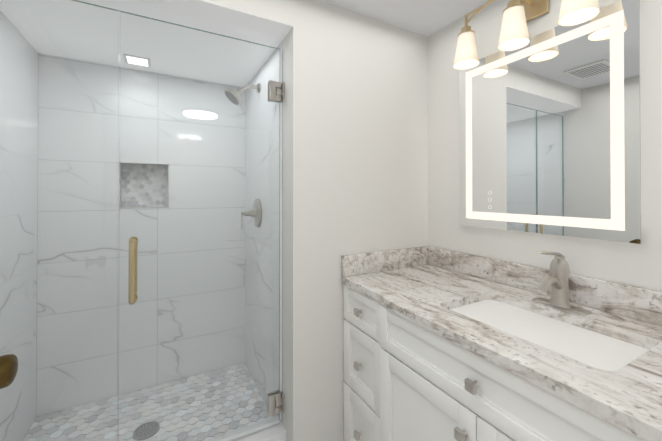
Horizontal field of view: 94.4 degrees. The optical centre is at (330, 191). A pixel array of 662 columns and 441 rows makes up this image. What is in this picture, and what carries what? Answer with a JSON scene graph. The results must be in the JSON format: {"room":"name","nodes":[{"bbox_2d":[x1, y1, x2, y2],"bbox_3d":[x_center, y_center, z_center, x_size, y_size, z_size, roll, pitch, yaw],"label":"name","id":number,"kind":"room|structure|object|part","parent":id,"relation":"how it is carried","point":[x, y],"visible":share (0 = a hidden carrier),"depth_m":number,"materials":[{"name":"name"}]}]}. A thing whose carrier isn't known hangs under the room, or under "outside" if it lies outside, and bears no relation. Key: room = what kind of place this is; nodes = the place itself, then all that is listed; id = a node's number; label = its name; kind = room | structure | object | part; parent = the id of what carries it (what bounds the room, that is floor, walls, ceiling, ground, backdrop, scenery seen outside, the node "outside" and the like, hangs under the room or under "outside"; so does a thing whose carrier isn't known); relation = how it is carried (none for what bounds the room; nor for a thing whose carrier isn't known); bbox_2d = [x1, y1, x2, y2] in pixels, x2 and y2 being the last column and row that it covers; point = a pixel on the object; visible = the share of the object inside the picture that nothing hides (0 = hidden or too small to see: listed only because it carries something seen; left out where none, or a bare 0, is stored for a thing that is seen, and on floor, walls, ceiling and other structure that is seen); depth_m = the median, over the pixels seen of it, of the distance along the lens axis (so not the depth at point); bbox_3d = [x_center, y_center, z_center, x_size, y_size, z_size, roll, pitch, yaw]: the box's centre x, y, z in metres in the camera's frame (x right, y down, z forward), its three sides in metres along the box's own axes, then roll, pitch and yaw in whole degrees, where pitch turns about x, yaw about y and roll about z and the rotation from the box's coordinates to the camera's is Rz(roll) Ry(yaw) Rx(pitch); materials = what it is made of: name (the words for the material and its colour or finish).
{"room":"bathroom","nodes":[
{"label":"bathroom","id":0,"kind":"room"},
{"bbox_2d":[0,354,17,388],"bbox_3d":[-0.669,0.354,0.595,0.083,0.066,0.066,0,0,-29],"label":"door knob","id":1,"kind":"object","parent":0,"point":[8,367],"depth_m":0.60,"materials":[{"name":"gold metal"}]},
{"bbox_2d":[0,10,37,440],"bbox_3d":[-1.436,0.208,1.312,0.100,2.190,0.900,0,0,-29],"label":"wall","id":2,"kind":"structure","parent":0,"point":[18,215],"depth_m":1.40,"materials":[{"name":"stone"}]},
{"bbox_2d":[36,53,244,416],"bbox_3d":[-1.102,0.211,1.929,1.280,2.190,0.140,0,0,-29],"label":"wall","id":3,"kind":"structure","parent":0,"point":[145,360],"depth_m":1.81,"materials":[{"name":"stone"}]},
{"bbox_2d":[121,164,167,206],"bbox_3d":[-1.161,-0.039,1.919,0.251,0.266,0.004,0,0,-29],"label":"wall niche","id":4,"kind":"object","parent":3,"relation":"attached to","point":[135,182],"depth_m":1.91,"materials":[{"name":"tile"}]},
{"bbox_2d":[120,162,168,207],"bbox_3d":[-1.121,-0.039,1.846,0.255,0.270,0.011,0,0,-29],"label":"trim","id":5,"kind":"structure","parent":3,"relation":"attached to","point":[144,163],"depth_m":1.84,"materials":[{"name":"silver metal"}]},
{"bbox_2d":[0,0,292,86],"bbox_3d":[-0.854,-0.781,1.485,1.080,0.100,0.890,0,0,-29],"label":"ceiling","id":6,"kind":"structure","parent":0,"point":[213,18],"depth_m":1.42,"materials":[{"name":"white paint"}]},
{"bbox_2d":[123,54,150,66],"bbox_3d":[-1.072,-0.726,1.701,0.124,0.007,0.124,0,0,-29],"label":"recessed light","id":7,"kind":"object","parent":6,"relation":"attached to","point":[147,63],"depth_m":1.69,"materials":[{"name":"white plastic"}]},
{"bbox_2d":[23,362,270,440],"bbox_3d":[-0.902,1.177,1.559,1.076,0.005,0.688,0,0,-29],"label":"shower floor","id":8,"kind":"structure","parent":0,"point":[160,416],"depth_m":1.63,"materials":[{"name":"tile"}]},
{"bbox_2d":[133,421,159,440],"bbox_3d":[-0.910,1.175,1.511,0.120,0.011,0.120,0,0,-29],"label":"floor drain","id":9,"kind":"object","parent":8,"relation":"in","point":[146,430],"depth_m":1.50,"materials":[{"name":"silver metal"}]},
{"bbox_2d":[245,40,282,423],"bbox_3d":[-0.402,0.211,1.881,0.100,2.190,0.900,0,0,-29],"label":"wall","id":10,"kind":"structure","parent":0,"point":[263,310],"depth_m":1.74,"materials":[{"name":"stone"}]},
{"bbox_2d":[225,83,259,104],"bbox_3d":[-0.513,-0.574,1.777,0.197,0.144,0.108,0,0,-29],"label":"shower head","id":11,"kind":"object","parent":10,"relation":"attached to","point":[236,93],"depth_m":1.75},
{"bbox_2d":[241,199,261,228],"bbox_3d":[-0.483,0.128,1.821,0.098,0.175,0.170,0,0,-29],"label":"shower valve","id":12,"kind":"object","parent":10,"relation":"attached to","point":[256,204],"depth_m":1.80,"materials":[{"name":"silver metal"}]},
{"bbox_2d":[283,0,313,440],"bbox_3d":[-0.154,0.208,1.430,0.100,2.190,0.130,0,0,-29],"label":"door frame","id":13,"kind":"structure","parent":10,"relation":"attached to","point":[298,230],"depth_m":1.38,"materials":[{"name":"white paint"}]},
{"bbox_2d":[203,0,427,440],"bbox_3d":[-0.304,0.208,1.330,1.900,2.190,0.100,0,0,-29],"label":"wall","id":14,"kind":"structure","parent":0,"point":[370,134],"depth_m":1.51,"materials":[{"name":"white paint"}]},
{"bbox_2d":[208,415,286,440],"bbox_3d":[-0.706,1.202,1.203,1.080,0.200,0.125,0,0,-29],"label":"sill","id":15,"kind":"structure","parent":14,"relation":"attached to","point":[276,432],"depth_m":1.40,"materials":[{"name":"stone"}]},
{"bbox_2d":[0,0,283,440],"bbox_3d":[-0.707,0.204,1.214,1.076,1.785,0.134,0,0,-29],"label":"glass","id":16,"kind":"object","parent":15,"relation":"on","point":[275,402],"visible":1,"depth_m":1.21,"materials":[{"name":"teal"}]},
{"bbox_3d":[-0.763,0.301,1.183,0.030,0.254,0.134,0,0,-29],"label":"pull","id":17,"kind":"part","parent":16,"relation":"part of","materials":[{"name":"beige metal"}]},
{"bbox_3d":[-0.524,0.201,1.315,0.636,1.777,0.010,0,0,-29],"label":"door","id":18,"kind":"part","parent":16,"relation":"part of","materials":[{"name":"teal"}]},
{"bbox_2d":[320,0,487,36],"bbox_3d":[0.371,-0.945,0.111,2.100,0.100,2.900,0,0,-29],"label":"ceiling","id":19,"kind":"structure","parent":0,"point":[427,18],"depth_m":1.50,"materials":[{"name":"white paint"}]},
{"bbox_2d":[428,0,661,290],"bbox_3d":[1.223,0.203,0.630,0.100,2.190,2.800,0,0,-29],"label":"wall","id":20,"kind":"structure","parent":0,"point":[635,264],"depth_m":1.25,"materials":[{"name":"white paint"}]},
{"bbox_2d":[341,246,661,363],"bbox_3d":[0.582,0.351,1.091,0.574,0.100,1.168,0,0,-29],"label":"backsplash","id":21,"kind":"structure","parent":20,"relation":"attached to","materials":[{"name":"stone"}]},
{"bbox_2d":[453,0,599,69],"bbox_3d":[0.741,-0.695,1.204,0.191,0.256,0.527,0,0,-29],"label":"sconce","id":22,"kind":"object","parent":20,"relation":"attached to","point":[518,15],"visible":1,"depth_m":1.18,"materials":[{"name":"white glass"}]},
{"bbox_3d":[0.749,-0.760,1.208,0.174,0.125,0.492,0,0,-29],"label":"frame","id":23,"kind":"part","parent":22,"relation":"part of","materials":[{"name":"gold metal"}]},
{"bbox_2d":[459,0,640,243],"bbox_3d":[0.809,-0.228,1.241,0.033,0.780,0.655,0,0,-29],"label":"led mirror","id":24,"kind":"object","parent":20,"relation":"attached to","point":[549,134],"visible":1,"depth_m":1.14,"materials":[{"name":"white mirror"}]},
{"bbox_3d":[0.353,1.345,0.129,2.100,0.100,2.775,0,0,-29],"label":"floor","id":25,"kind":"structure","parent":0,"visible":0},
{"bbox_2d":[341,246,661,440],"bbox_3d":[0.565,0.751,1.079,0.610,1.101,1.168,0,0,-29],"label":"bathroom vanity","id":26,"kind":"object","parent":25,"relation":"on","point":[440,344],"visible":1,"depth_m":0.97,"materials":[{"name":"white paint"}]},
{"bbox_2d":[531,251,591,315],"bbox_3d":[0.763,0.300,1.055,0.158,0.200,0.166,0,0,-29],"label":"faucet","id":27,"kind":"object","parent":26,"relation":"on","point":[559,304],"depth_m":1.05,"materials":[{"name":"silver metal"}]}
]}

